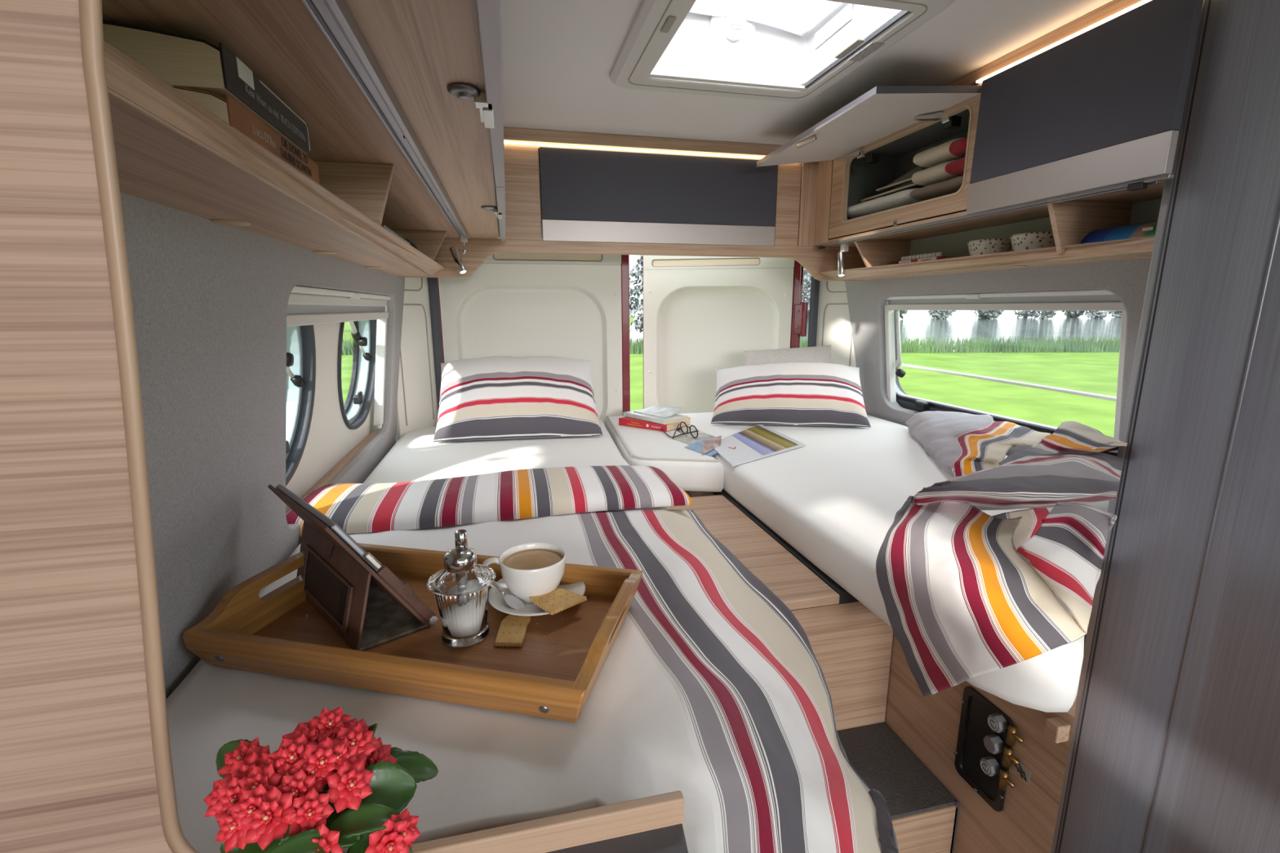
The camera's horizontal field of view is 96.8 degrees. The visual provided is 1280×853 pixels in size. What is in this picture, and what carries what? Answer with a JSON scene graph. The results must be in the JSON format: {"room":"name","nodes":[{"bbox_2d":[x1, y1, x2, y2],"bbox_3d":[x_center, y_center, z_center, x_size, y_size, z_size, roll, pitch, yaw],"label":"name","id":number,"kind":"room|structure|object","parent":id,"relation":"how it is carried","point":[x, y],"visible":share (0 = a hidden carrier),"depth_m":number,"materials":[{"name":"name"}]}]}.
{"room":"camper van interior","nodes":[
{"label":"camper van interior","id":0,"kind":"room"},
{"bbox_2d":[120,191,404,699],"bbox_3d":[-0.676,0.072,1.188,0.137,0.910,1.855,-3,12,-13],"label":"wall","id":1,"kind":"structure","parent":0,"point":[210,300],"depth_m":0.72,"materials":[{"name":"grey fabric"}]},
{"bbox_2d":[103,40,447,276],"bbox_3d":[-0.524,-0.386,1.049,0.204,0.128,1.728,-3,12,-13],"label":"wall shelf","id":2,"kind":"object","parent":1,"relation":"attached to","point":[171,151],"visible":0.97,"depth_m":0.53,"materials":[{"name":"brown wood"}]},
{"bbox_2d":[173,86,319,184],"bbox_3d":[-0.447,-0.279,0.593,0.138,0.071,0.245,-3,12,-13],"label":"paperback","id":3,"kind":"object","parent":2,"relation":"on","point":[228,110],"visible":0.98,"depth_m":0.53,"materials":[{"name":"beige paper"}]},
{"bbox_2d":[102,21,311,155],"bbox_3d":[-0.439,-0.326,0.567,0.135,0.044,0.220,-3,12,-13],"label":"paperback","id":4,"kind":"object","parent":3,"relation":"on","point":[177,60],"visible":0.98,"depth_m":0.48,"materials":[{"name":"black"}]},
{"bbox_2d":[383,225,410,244],"bbox_3d":[-0.618,-0.427,1.347,0.092,0.053,0.340,-3,12,-13],"label":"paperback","id":5,"kind":"object","parent":2,"relation":"on","point":[384,226],"visible":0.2,"depth_m":1.31,"materials":[{"name":"grey paper"}]},
{"bbox_2d":[404,238,418,249],"bbox_3d":[-0.668,-0.490,1.600,0.090,0.072,0.110,-3,12,-13],"label":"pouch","id":6,"kind":"object","parent":2,"relation":"on","point":[407,240],"visible":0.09,"depth_m":1.59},
{"bbox_2d":[285,428,381,513],"bbox_3d":[-0.776,0.128,1.440,0.033,0.018,1.150,-3,12,-13],"label":"trim","id":7,"kind":"structure","parent":1,"relation":"attached to","point":[343,463],"depth_m":1.53,"materials":[{"name":"brown wood"}]},
{"bbox_2d":[286,285,391,425],"bbox_3d":[-0.740,-0.122,1.434,0.094,0.421,0.940,-3,12,-13],"label":"window frame","id":8,"kind":"structure","parent":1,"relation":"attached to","point":[306,305],"depth_m":1.37,"materials":[{"name":"white plastic"}]},
{"bbox_2d":[396,277,438,440],"bbox_3d":[-0.827,-0.148,2.103,0.024,0.870,0.198,5,13,25],"label":"wall panel","id":9,"kind":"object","parent":1,"relation":"attached to","point":[417,402],"depth_m":2.08,"materials":[{"name":"white plastic"}]},
{"bbox_2d":[285,286,382,511],"bbox_3d":[-0.784,-0.108,1.442,0.092,0.660,1.450,-3,12,-13],"label":"wall","id":10,"kind":"structure","parent":0,"point":[329,441],"depth_m":1.39,"materials":[{"name":"white"}]},
{"bbox_2d":[285,285,315,485],"bbox_3d":[-0.706,-0.080,1.047,0.119,0.432,0.462,-3,12,-13],"label":"window","id":11,"kind":"structure","parent":10,"relation":"in","point":[300,340],"depth_m":1.24,"materials":[{"name":"grey glass"}]},
{"bbox_2d":[337,291,377,429],"bbox_3d":[-0.858,-0.211,1.681,0.119,0.432,0.462,-3,12,-13],"label":"window","id":12,"kind":"structure","parent":10,"relation":"in","point":[355,410],"depth_m":1.84,"materials":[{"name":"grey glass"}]},
{"bbox_2d":[286,304,385,314],"bbox_3d":[-0.729,-0.289,1.402,0.022,0.020,0.920,-3,12,-13],"label":"shade","id":13,"kind":"object","parent":12,"relation":"attached to","point":[291,308],"depth_m":1.30,"materials":[{"name":"grey plastic"}]},
{"bbox_2d":[493,150,686,492],"bbox_3d":[0.004,-0.128,2.334,2.060,1.930,0.220,-3,12,-13],"label":"wall","id":14,"kind":"structure","parent":0,"point":[499,233],"depth_m":1.98,"materials":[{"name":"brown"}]},
{"bbox_2d":[427,277,443,411],"bbox_3d":[-0.767,-0.166,2.184,0.032,0.870,0.030,-3,12,-13],"label":"trim","id":15,"kind":"structure","parent":14,"relation":"attached to","point":[432,282],"depth_m":2.13,"materials":[{"name":"grey rubber"}]},
{"bbox_2d":[437,253,630,424],"bbox_3d":[-0.413,-0.241,2.322,0.746,1.000,0.089,-3,12,-13],"label":"door","id":16,"kind":"structure","parent":14,"relation":"in","point":[573,306],"depth_m":2.26,"materials":[{"name":"white plastic"}]},
{"bbox_2d":[642,255,808,413],"bbox_3d":[0.378,-0.311,2.645,0.745,1.000,0.098,2,12,11],"label":"door","id":17,"kind":"structure","parent":14,"relation":"in","point":[701,314],"depth_m":2.60,"materials":[{"name":"white plastic"}]},
{"bbox_2d":[807,275,819,346],"bbox_3d":[0.758,-0.243,2.533,0.032,0.870,0.030,-3,12,-13],"label":"trim","id":18,"kind":"structure","parent":14,"relation":"attached to","point":[815,284],"depth_m":2.47,"materials":[{"name":"grey rubber"}]},
{"bbox_2d":[500,0,1113,145],"bbox_3d":[0.561,-0.579,-0.112,2.000,0.025,4.600,-3,12,-13],"label":"ceiling","id":19,"kind":"structure","parent":0,"point":[558,56],"depth_m":1.40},
{"bbox_2d":[398,127,866,280],"bbox_3d":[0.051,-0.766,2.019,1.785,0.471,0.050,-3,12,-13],"label":"locker","id":20,"kind":"object","parent":19,"relation":"attached to","point":[602,193],"visible":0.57,"depth_m":1.99,"materials":[{"name":"brown wood"}]},
{"bbox_2d":[609,0,955,102],"bbox_3d":[0.259,-0.932,1.232,0.575,0.219,0.600,-3,12,-13],"label":"roof hatch","id":21,"kind":"object","parent":19,"relation":"attached to","point":[730,48],"visible":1,"depth_m":1.41,"materials":[{"name":"white plastic"}]},
{"bbox_2d":[844,257,1151,455],"bbox_3d":[1.161,-0.019,1.593,0.173,0.910,1.915,-3,12,-13],"label":"wall","id":22,"kind":"structure","parent":0,"point":[1127,279],"depth_m":1.76,"materials":[{"name":"grey fabric"}]},
{"bbox_2d":[816,280,856,367],"bbox_3d":[0.854,-0.235,2.492,0.188,0.870,0.024,9,15,36],"label":"trim","id":23,"kind":"structure","parent":22,"relation":"attached to","point":[834,329],"depth_m":2.45,"materials":[{"name":"white plastic"}]},
{"bbox_2d":[819,198,1161,280],"bbox_3d":[0.926,-0.517,1.653,0.245,0.128,1.186,-3,12,-13],"label":"wall shelf","id":24,"kind":"object","parent":22,"relation":"attached to","point":[1071,221],"visible":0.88,"depth_m":1.43,"materials":[{"name":"brown wood"}]},
{"bbox_2d":[898,256,951,263],"bbox_3d":[0.927,-0.522,1.828,0.090,0.032,0.180,-3,12,-13],"label":"game box","id":25,"kind":"object","parent":24,"relation":"on","point":[935,257],"visible":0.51,"depth_m":1.79,"materials":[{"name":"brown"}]},
{"bbox_2d":[945,254,969,258],"bbox_3d":[0.974,-0.490,1.686,0.075,0.028,0.105,-3,12,-13],"label":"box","id":26,"kind":"object","parent":24,"relation":"on","point":[966,255],"visible":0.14,"depth_m":1.67,"materials":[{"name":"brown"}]},
{"bbox_2d":[967,238,1011,256],"bbox_3d":[0.959,-0.480,1.562,0.110,0.058,0.110,-3,12,-13],"label":"bowl","id":27,"kind":"object","parent":24,"relation":"on","point":[981,246],"visible":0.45,"depth_m":1.52,"materials":[{"name":"ceramic"}]},
{"bbox_2d":[1009,231,1055,251],"bbox_3d":[0.991,-0.452,1.428,0.110,0.058,0.110,-3,12,-13],"label":"bowl","id":28,"kind":"object","parent":24,"relation":"on","point":[1035,240],"visible":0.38,"depth_m":1.39,"materials":[{"name":"ceramic"}]},
{"bbox_2d":[1080,221,1157,244],"bbox_3d":[1.040,-0.402,1.185,0.061,0.043,0.205,-3,12,-13],"label":"magazine","id":29,"kind":"object","parent":24,"relation":"on","point":[1145,229],"visible":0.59,"depth_m":1.20,"materials":[{"name":"blue paper"}]},
{"bbox_3d":[0.565,1.310,0.249,2.120,0.040,4.900,-3,12,-13],"label":"floor","id":30,"kind":"structure","parent":0,"visible":0},
{"bbox_2d":[0,0,199,852],"bbox_3d":[-0.390,0.260,0.304,0.850,2.000,0.006,-3,12,-13],"label":"partition panel","id":31,"kind":"object","parent":30,"relation":"on","point":[86,762],"visible":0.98,"depth_m":0.28,"materials":[{"name":"brown wood"}]},
{"bbox_2d":[411,791,688,852],"bbox_3d":[-0.202,0.804,0.330,0.574,0.924,0.364,-3,12,-13],"label":"countertop","id":32,"kind":"structure","parent":30,"relation":"on","point":[653,824],"depth_m":0.45,"materials":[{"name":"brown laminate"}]},
{"bbox_2d":[203,706,438,852],"bbox_3d":[-0.163,0.256,0.296,0.111,0.209,0.094,-3,12,-13],"label":"flowers","id":33,"kind":"object","parent":32,"relation":"on","point":[330,785],"visible":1,"depth_m":0.27,"materials":[{"name":"red plant"}]},
{"bbox_2d":[686,488,1086,852],"bbox_3d":[0.687,0.579,1.754,0.860,0.778,1.738,-3,12,-13],"label":"bed base","id":34,"kind":"object","parent":30,"relation":"on","point":[929,726],"visible":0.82,"depth_m":0.96,"materials":[{"name":"brown wood"}]},
{"bbox_2d":[604,415,724,492],"bbox_3d":[0.033,0.076,2.003,0.256,0.100,0.795,-3,12,-13],"label":"mattress","id":35,"kind":"object","parent":34,"relation":"on","point":[691,470],"visible":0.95,"depth_m":1.70,"materials":[{"name":"white fabric"}]},
{"bbox_2d":[618,416,690,431],"bbox_3d":[0.056,-0.020,2.161,0.218,0.026,0.166,8,14,35],"label":"paperback","id":36,"kind":"object","parent":35,"relation":"on","point":[626,421],"visible":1,"depth_m":2.10,"materials":[{"name":"red paper"}]},
{"bbox_2d":[622,408,688,424],"bbox_3d":[0.058,-0.039,2.150,0.125,0.015,0.230,-11,16,-41],"label":"booklet","id":37,"kind":"object","parent":36,"relation":"on","point":[675,418],"visible":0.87,"depth_m":2.10,"materials":[{"name":"white paper"}]},
{"bbox_2d":[633,405,683,417],"bbox_3d":[0.068,-0.064,2.162,0.100,0.027,0.172,-11,16,-41],"label":"leaflet","id":38,"kind":"object","parent":37,"relation":"on","point":[660,411],"visible":1,"depth_m":2.16,"materials":[{"name":"white paper"}]},
{"bbox_2d":[673,427,715,444],"bbox_3d":[0.195,0.036,1.953,0.133,0.001,0.278,5,13,24],"label":"leaflet","id":39,"kind":"object","parent":35,"relation":"on","point":[687,438],"visible":0.79,"depth_m":1.95,"materials":[{"name":"beige paper"}]},
{"bbox_2d":[660,421,698,439],"bbox_3d":[0.133,0.006,1.986,0.089,0.044,0.192,-3,12,-13],"label":"glasses","id":40,"kind":"object","parent":39,"relation":"on","point":[686,426],"visible":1,"depth_m":1.95,"materials":[{"name":"black plastic"}]},
{"bbox_2d":[684,437,717,456],"bbox_3d":[0.222,0.063,1.821,0.120,0.001,0.220,7,14,32],"label":"leaflet","id":41,"kind":"object","parent":35,"relation":"on","point":[697,446],"visible":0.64,"depth_m":1.80,"materials":[{"name":"blue paper"}]},
{"bbox_2d":[791,600,893,731],"bbox_3d":[0.246,0.442,1.409,0.409,0.310,0.600,-3,12,-13],"label":"wood panel","id":42,"kind":"object","parent":34,"relation":"attached to","point":[851,646],"visible":0.07,"depth_m":1.14,"materials":[{"name":"brown wood"}]},
{"bbox_2d":[666,494,839,610],"bbox_3d":[0.180,0.277,1.351,0.271,0.020,0.616,-3,12,-13],"label":"board","id":43,"kind":"object","parent":42,"relation":"on","point":[795,584],"visible":0.46,"depth_m":1.26,"materials":[{"name":"brown wood"}]},
{"bbox_2d":[676,412,1109,712],"bbox_3d":[0.690,0.148,1.658,0.858,0.100,1.762,-3,12,-13],"label":"mattress","id":44,"kind":"object","parent":34,"relation":"on","point":[835,498],"visible":0.38,"depth_m":1.33,"materials":[{"name":"white fabric"}]},
{"bbox_2d":[713,424,805,466],"bbox_3d":[0.390,0.054,1.845,0.258,0.004,0.590,8,14,34],"label":"magazine","id":45,"kind":"object","parent":44,"relation":"on","point":[757,442],"visible":0.98,"depth_m":1.81,"materials":[{"name":"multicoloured paper"}]},
{"bbox_2d":[702,435,721,454],"bbox_3d":[0.227,0.054,1.808,0.057,0.016,0.232,2,12,10],"label":"postcard","id":46,"kind":"object","parent":45,"relation":"on","point":[710,444],"visible":1,"depth_m":1.79},
{"bbox_2d":[732,425,798,455],"bbox_3d":[0.401,0.040,1.906,0.174,0.001,0.417,-3,12,-13],"label":"photo","id":47,"kind":"object","parent":45,"relation":"on","point":[762,440],"depth_m":1.88},
{"bbox_2d":[744,345,831,365],"bbox_3d":[0.626,-0.220,2.360,0.384,0.228,0.124,-2,12,-8],"label":"cushion","id":48,"kind":"object","parent":44,"relation":"on","point":[822,354],"visible":0.38,"depth_m":2.33,"materials":[{"name":"grey fabric"}]},
{"bbox_2d":[711,362,871,427],"bbox_3d":[0.574,-0.129,2.197,0.602,0.232,0.276,1,12,4],"label":"striped pillow","id":49,"kind":"object","parent":44,"relation":"on","point":[809,394],"visible":0.99,"depth_m":2.10,"materials":[{"name":"multicoloured fabric"}]},
{"bbox_2d":[875,410,1128,697],"bbox_3d":[0.853,0.146,1.346,0.462,0.317,1.470,6,13,26],"label":"duvet","id":50,"kind":"object","parent":44,"relation":"on","point":[962,599],"visible":0.98,"depth_m":0.87,"materials":[{"name":"multicoloured fabric"}]},
{"bbox_2d":[954,686,1023,812],"bbox_3d":[0.561,0.533,0.930,0.021,0.172,0.121,-3,12,-13],"label":"panel","id":51,"kind":"object","parent":34,"relation":"attached to","point":[987,736],"visible":1,"depth_m":0.93,"materials":[{"name":"black plastic"}]},
{"bbox_2d":[1013,757,1031,784],"bbox_3d":[0.584,0.527,0.870,0.002,0.025,0.028,-3,12,-13],"label":"sticker","id":52,"kind":"object","parent":34,"relation":"attached to","point":[1022,771],"visible":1,"depth_m":0.87,"materials":[{"name":"grey paper"}]},
{"bbox_2d":[836,722,959,852],"bbox_3d":[0.340,0.878,1.098,0.410,0.462,0.204,-3,12,-13],"label":"step","id":53,"kind":"structure","parent":30,"relation":"on","point":[924,814],"depth_m":1.03,"materials":[{"name":"grey carpet"}]},
{"bbox_2d":[1050,0,1279,852],"bbox_3d":[1.251,0.239,0.650,0.298,1.888,1.174,-3,12,-13],"label":"wall","id":54,"kind":"structure","parent":30,"relation":"on","point":[1175,744],"depth_m":1.04,"materials":[{"name":"grey laminate"}]},
{"bbox_3d":[-0.338,0.659,1.466,0.720,0.745,1.850,-3,12,-13],"label":"bed base","id":55,"kind":"object","parent":30,"relation":"on","visible":0},
{"bbox_2d":[363,418,667,511],"bbox_3d":[-0.315,0.222,1.380,0.764,0.116,1.848,-3,12,-13],"label":"mattress","id":56,"kind":"object","parent":55,"relation":"on","point":[415,456],"visible":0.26,"depth_m":1.72,"materials":[{"name":"white fabric"}]},
{"bbox_2d":[433,355,603,442],"bbox_3d":[-0.436,-0.111,2.039,0.570,0.272,0.340,-3,12,-13],"label":"striped pillow","id":57,"kind":"object","parent":56,"relation":"on","point":[496,397],"visible":1,"depth_m":1.94,"materials":[{"name":"multicoloured fabric"}]},
{"bbox_2d":[165,465,898,852],"bbox_3d":[-0.165,0.310,0.920,0.990,0.248,1.072,-3,12,-13],"label":"duvet","id":58,"kind":"object","parent":56,"relation":"on","point":[709,689],"visible":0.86,"depth_m":0.64,"materials":[{"name":"multicoloured fabric"}]},
{"bbox_2d":[182,542,643,723],"bbox_3d":[-0.265,0.237,0.746,0.505,0.067,0.279,2,12,12],"label":"serving tray","id":59,"kind":"object","parent":58,"relation":"on","point":[553,674],"visible":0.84,"depth_m":0.68,"materials":[{"name":"brown wood"}]},
{"bbox_2d":[267,484,437,650],"bbox_3d":[-0.403,0.173,0.787,0.273,0.159,0.112,11,16,43],"label":"tablet case","id":60,"kind":"object","parent":59,"relation":"on","point":[360,597],"visible":0.95,"depth_m":0.74,"materials":[{"name":"brown leather"}]},
{"bbox_2d":[426,529,495,647],"bbox_3d":[-0.222,0.197,0.711,0.082,0.139,0.082,-3,12,-13],"label":"sugar dispenser","id":61,"kind":"object","parent":59,"relation":"on","point":[460,589],"visible":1,"depth_m":0.69,"materials":[{"name":"clear glass"}]},
{"bbox_2d":[494,614,530,647],"bbox_3d":[-0.163,0.259,0.740,0.037,0.006,0.090,0,12,0],"label":"biscuit","id":62,"kind":"object","parent":59,"relation":"on","point":[512,632],"visible":0.91,"depth_m":0.72,"materials":[{"name":"brown food"}]},
{"bbox_2d":[488,578,585,616],"bbox_3d":[-0.145,0.239,0.804,0.136,0.019,0.136,-3,12,-13],"label":"saucer","id":63,"kind":"object","parent":59,"relation":"on","point":[495,599],"visible":0.39,"depth_m":0.78,"materials":[{"name":"white ceramic"}]},
{"bbox_2d":[491,582,524,608],"bbox_3d":[-0.186,0.227,0.774,0.060,0.041,0.025,1,12,4],"label":"teaspoon","id":64,"kind":"object","parent":63,"relation":"on","point":[511,600],"visible":0.93,"depth_m":0.78,"materials":[{"name":"silver metal"}]},
{"bbox_2d":[502,592,524,608],"bbox_3d":[-0.172,0.238,0.776,0.029,0.018,0.026,-3,12,-13],"label":"bowl","id":65,"kind":"object","parent":64,"relation":"on","point":[511,600],"depth_m":0.78,"materials":[{"name":"silver metal"}]},
{"bbox_2d":[482,542,565,603],"bbox_3d":[-0.155,0.210,0.806,0.104,0.062,0.093,7,14,30],"label":"coffee cup","id":66,"kind":"object","parent":63,"relation":"on","point":[528,570],"visible":0.85,"depth_m":0.78,"materials":[{"name":"white ceramic"}]},
{"bbox_2d":[529,587,586,614],"bbox_3d":[-0.111,0.233,0.769,0.059,0.006,0.053,-11,16,-42],"label":"biscuit","id":67,"kind":"object","parent":63,"relation":"on","point":[559,599],"visible":1,"depth_m":0.76,"materials":[{"name":"brown food"}]},
{"bbox_3d":[-0.416,0.397,-0.159,0.200,1.920,4.930,-3,12,-13],"label":"wall","id":68,"kind":"structure","parent":0,"visible":0},
{"bbox_2d":[102,0,506,241],"bbox_3d":[-0.441,-0.613,1.022,0.377,0.359,1.728,-3,12,-13],"label":"locker","id":69,"kind":"object","parent":68,"relation":"attached to","point":[415,86],"visible":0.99,"depth_m":0.58,"materials":[{"name":"brown wood"}]},
{"bbox_2d":[449,235,467,273],"bbox_3d":[-0.561,-0.537,1.762,0.054,0.123,0.047,-3,12,-13],"label":"reading lamp","id":70,"kind":"object","parent":69,"relation":"attached to","point":[457,258],"visible":0.9,"depth_m":1.75,"materials":[{"name":"silver metal"}]},
{"bbox_3d":[1.240,0.072,1.376,0.140,1.920,2.630,-3,12,-13],"label":"wall","id":71,"kind":"structure","parent":0,"visible":0},
{"bbox_2d":[756,0,1203,248],"bbox_3d":[0.799,-0.729,1.558,0.578,0.360,1.225,-3,12,-13],"label":"locker","id":72,"kind":"object","parent":71,"relation":"attached to","point":[1091,108],"visible":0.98,"depth_m":1.26,"materials":[{"name":"brown wood"}]},
{"bbox_2d":[837,244,848,275],"bbox_3d":[0.726,-0.596,2.035,0.037,0.112,0.039,-3,12,-13],"label":"reading lamp","id":73,"kind":"object","parent":72,"relation":"attached to","point":[844,247],"visible":1,"depth_m":2.03,"materials":[{"name":"silver metal"}]},
{"bbox_2d":[866,153,879,164],"bbox_3d":[0.762,-0.877,1.862,0.031,0.026,0.028,-3,12,-13],"label":"hinge","id":74,"kind":"object","parent":72,"relation":"on","point":[872,158],"depth_m":1.85,"materials":[{"name":"black plastic"}]},
{"bbox_2d":[848,204,909,220],"bbox_3d":[0.863,-0.706,1.909,0.202,0.023,0.345,-3,12,-13],"label":"folded towel","id":75,"kind":"object","parent":72,"relation":"on","point":[908,204],"visible":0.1,"depth_m":1.85,"materials":[{"name":"white fabric"}]},
{"bbox_2d":[846,187,924,217],"bbox_3d":[0.858,-0.740,1.898,0.212,0.044,0.370,-3,12,-13],"label":"folded towel","id":76,"kind":"object","parent":75,"relation":"on","point":[903,197],"visible":0.48,"depth_m":1.83,"materials":[{"name":"white fabric"}]},
{"bbox_2d":[860,181,924,201],"bbox_3d":[0.877,-0.771,1.855,0.170,0.030,0.282,-3,12,-13],"label":"folded blanket","id":77,"kind":"object","parent":76,"relation":"on","point":[911,184],"visible":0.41,"depth_m":1.79,"materials":[{"name":"brown fabric"}]},
{"bbox_2d":[875,165,928,191],"bbox_3d":[0.889,-0.797,1.816,0.160,0.052,0.212,-3,12,-13],"label":"folded blanket","id":78,"kind":"object","parent":77,"relation":"on","point":[905,178],"visible":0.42,"depth_m":1.79,"materials":[{"name":"grey fabric"}]},
{"bbox_2d":[943,115,961,128],"bbox_3d":[0.841,-0.818,1.529,0.031,0.026,0.028,-3,12,-13],"label":"hinge","id":79,"kind":"object","parent":72,"relation":"on","point":[950,122],"depth_m":1.52,"materials":[{"name":"black plastic"}]},
{"bbox_3d":[0.933,-0.644,1.614,0.203,0.021,0.237,-3,12,-13],"label":"folded towel","id":80,"kind":"object","parent":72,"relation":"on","visible":0},
{"bbox_2d":[910,175,963,199],"bbox_3d":[0.929,-0.674,1.607,0.212,0.039,0.237,-3,12,-13],"label":"folded towel","id":81,"kind":"object","parent":80,"relation":"on","point":[953,185],"visible":0.37,"depth_m":1.59,"materials":[{"name":"brown fabric"}]},
{"bbox_2d":[911,160,957,186],"bbox_3d":[0.909,-0.727,1.639,0.190,0.050,0.147,-3,12,-13],"label":"folded towel","id":82,"kind":"object","parent":81,"relation":"on","point":[935,174],"visible":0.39,"depth_m":1.62,"materials":[{"name":"beige fabric"}]},
{"bbox_2d":[912,137,961,167],"bbox_3d":[0.909,-0.777,1.625,0.190,0.052,0.154,-3,12,-13],"label":"folded towel","id":83,"kind":"object","parent":82,"relation":"on","point":[934,156],"visible":0.43,"depth_m":1.60,"materials":[{"name":"beige fabric"}]},
{"bbox_2d":[944,156,964,176],"bbox_3d":[0.934,-0.701,1.528,0.194,0.045,0.095,-3,12,-13],"label":"folded towel","id":84,"kind":"object","parent":81,"relation":"on","point":[956,167],"visible":0.18,"depth_m":1.52,"materials":[{"name":"red fabric"}]},
{"bbox_2d":[949,136,967,157],"bbox_3d":[0.934,-0.748,1.515,0.194,0.048,0.089,-3,12,-13],"label":"folded towel","id":85,"kind":"object","parent":84,"relation":"on","point":[957,148],"visible":0.23,"depth_m":1.51,"materials":[{"name":"red fabric"}]},
{"bbox_3d":[1.131,-0.201,1.855,0.098,0.660,1.500,-3,12,-13],"label":"wall","id":86,"kind":"structure","parent":0,"visible":0},
{"bbox_2d":[888,294,1121,304],"bbox_3d":[1.065,-0.393,1.775,0.022,0.020,0.895,-3,12,-13],"label":"shade","id":87,"kind":"object","parent":86,"relation":"attached to","point":[1066,299],"depth_m":1.64,"materials":[{"name":"grey plastic"}]},
{"bbox_2d":[893,310,1116,434],"bbox_3d":[1.186,-0.259,1.982,0.276,0.485,1.305,-3,12,-13],"label":"window","id":88,"kind":"structure","parent":86,"relation":"in","point":[904,400],"depth_m":2.11,"materials":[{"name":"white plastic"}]},
{"bbox_2d":[884,289,1126,439],"bbox_3d":[1.082,-0.209,1.818,0.098,0.421,0.915,-3,12,-13],"label":"window frame","id":89,"kind":"structure","parent":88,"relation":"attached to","point":[1082,300],"depth_m":1.66,"materials":[{"name":"white plastic"}]},
{"label":"outside","id":90,"kind":"structure","parent":0,"visible":0},
{"bbox_2d":[629,316,1121,351],"bbox_3d":[79.453,-13.462,74.118,179.404,0.001,133.495,-3,12,-13],"label":"sky","id":91,"kind":"structure","parent":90,"point":[915,327],"depth_m":58.78,"materials":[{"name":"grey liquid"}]},
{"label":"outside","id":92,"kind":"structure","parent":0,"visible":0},
{"bbox_2d":[977,310,1004,318],"bbox_3d":[66.830,-25.465,107.674,6.311,10.449,5.997,10,16,42],"label":"tree","id":93,"kind":"object","parent":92,"point":[983,313],"visible":0.12,"depth_m":108.08,"materials":[{"name":"grey plant"}]},
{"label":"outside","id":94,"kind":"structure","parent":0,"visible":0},
{"bbox_2d":[1029,310,1059,318],"bbox_3d":[76.351,-25.411,106.740,5.951,10.530,6.364,-4,12,-16],"label":"tree","id":95,"kind":"object","parent":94,"point":[1045,313],"visible":0.16,"depth_m":106.61,"materials":[{"name":"grey plant"}]},
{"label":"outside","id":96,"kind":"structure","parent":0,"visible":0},
{"bbox_2d":[1013,310,1038,317],"bbox_3d":[80.742,-28.292,118.179,7.050,11.672,6.699,0,12,-1],"label":"tree","id":97,"kind":"object","parent":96,"point":[1024,313],"visible":0.14,"depth_m":118.65,"materials":[{"name":"grey plant"}]},
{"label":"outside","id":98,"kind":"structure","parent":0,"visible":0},
{"bbox_2d":[1084,311,1108,318],"bbox_3d":[86.889,-25.257,107.498,5.856,9.648,5.981,3,12,14],"label":"tree","id":99,"kind":"object","parent":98,"point":[1092,314],"visible":0.14,"depth_m":107.71,"materials":[{"name":"grey plant"}]},
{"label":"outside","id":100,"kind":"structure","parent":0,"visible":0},
{"bbox_2d":[1059,310,1086,317],"bbox_3d":[90.468,-27.867,117.188,6.652,11.005,6.220,7,14,30],"label":"tree","id":101,"kind":"object","parent":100,"point":[1075,313],"visible":0.06,"depth_m":117.73,"materials":[{"name":"grey plant"}]},
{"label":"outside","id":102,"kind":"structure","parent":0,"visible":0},
{"bbox_2d":[1107,311,1122,317],"bbox_3d":[99.860,-27.957,116.968,6.688,11.018,6.830,-7,13,-28],"label":"tree","id":103,"kind":"object","parent":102,"point":[1114,313],"visible":0.07,"depth_m":118.00,"materials":[{"name":"grey plant"}]},
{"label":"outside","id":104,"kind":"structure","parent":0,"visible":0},
{"bbox_2d":[341,316,1119,437],"bbox_3d":[-32.694,-5.535,36.659,292.106,0.001,258.416,-3,12,-13],"label":"ground","id":105,"kind":"structure","parent":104,"point":[1096,373],"depth_m":14.78,"materials":[{"name":"green plant"}]},
{"bbox_2d":[629,255,643,333],"bbox_3d":[0.533,-10.705,45.795,3.928,6.504,3.733,-3,12,-13],"label":"tree","id":106,"kind":"object","parent":105,"relation":"on","point":[638,324],"visible":0.23,"depth_m":45.43,"materials":[{"name":"grey plant"}]},
{"bbox_2d":[342,333,1120,355],"bbox_3d":[9.973,-3.741,25.477,64.098,0.750,2.210,0,12,0],"label":"reeds","id":107,"kind":"object","parent":105,"relation":"on","point":[1076,345],"visible":0.24,"depth_m":24.67,"materials":[{"name":"green plant"}]},
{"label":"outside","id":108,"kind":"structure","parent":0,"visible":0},
{"bbox_2d":[801,268,811,314],"bbox_3d":[29.538,-25.364,106.380,6.512,10.729,6.651,2,12,8],"label":"tree","id":109,"kind":"object","parent":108,"point":[806,282],"visible":0.14,"depth_m":104.95,"materials":[{"name":"grey plant"}]},
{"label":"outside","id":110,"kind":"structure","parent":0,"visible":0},
{"bbox_2d":[802,274,811,318],"bbox_3d":[35.040,-27.648,117.890,6.441,10.657,6.023,5,13,24],"label":"tree","id":111,"kind":"object","parent":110,"point":[809,286],"visible":0.05,"depth_m":116.91,"materials":[{"name":"grey plant"}]},
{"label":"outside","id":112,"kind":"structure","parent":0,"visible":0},
{"bbox_2d":[896,310,907,319],"bbox_3d":[48.710,-25.748,107.213,6.776,11.211,6.337,-4,12,-19],"label":"tree","id":113,"kind":"object","parent":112,"point":[904,312],"visible":0.03,"depth_m":107.13,"materials":[{"name":"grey plant"}]},
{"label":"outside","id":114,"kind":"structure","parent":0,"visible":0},
{"bbox_2d":[928,310,955,319],"bbox_3d":[57.209,-25.498,107.071,6.518,10.515,6.382,2,12,11],"label":"tree","id":115,"kind":"object","parent":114,"point":[938,314],"visible":0.15,"depth_m":107.52,"materials":[{"name":"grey plant"}]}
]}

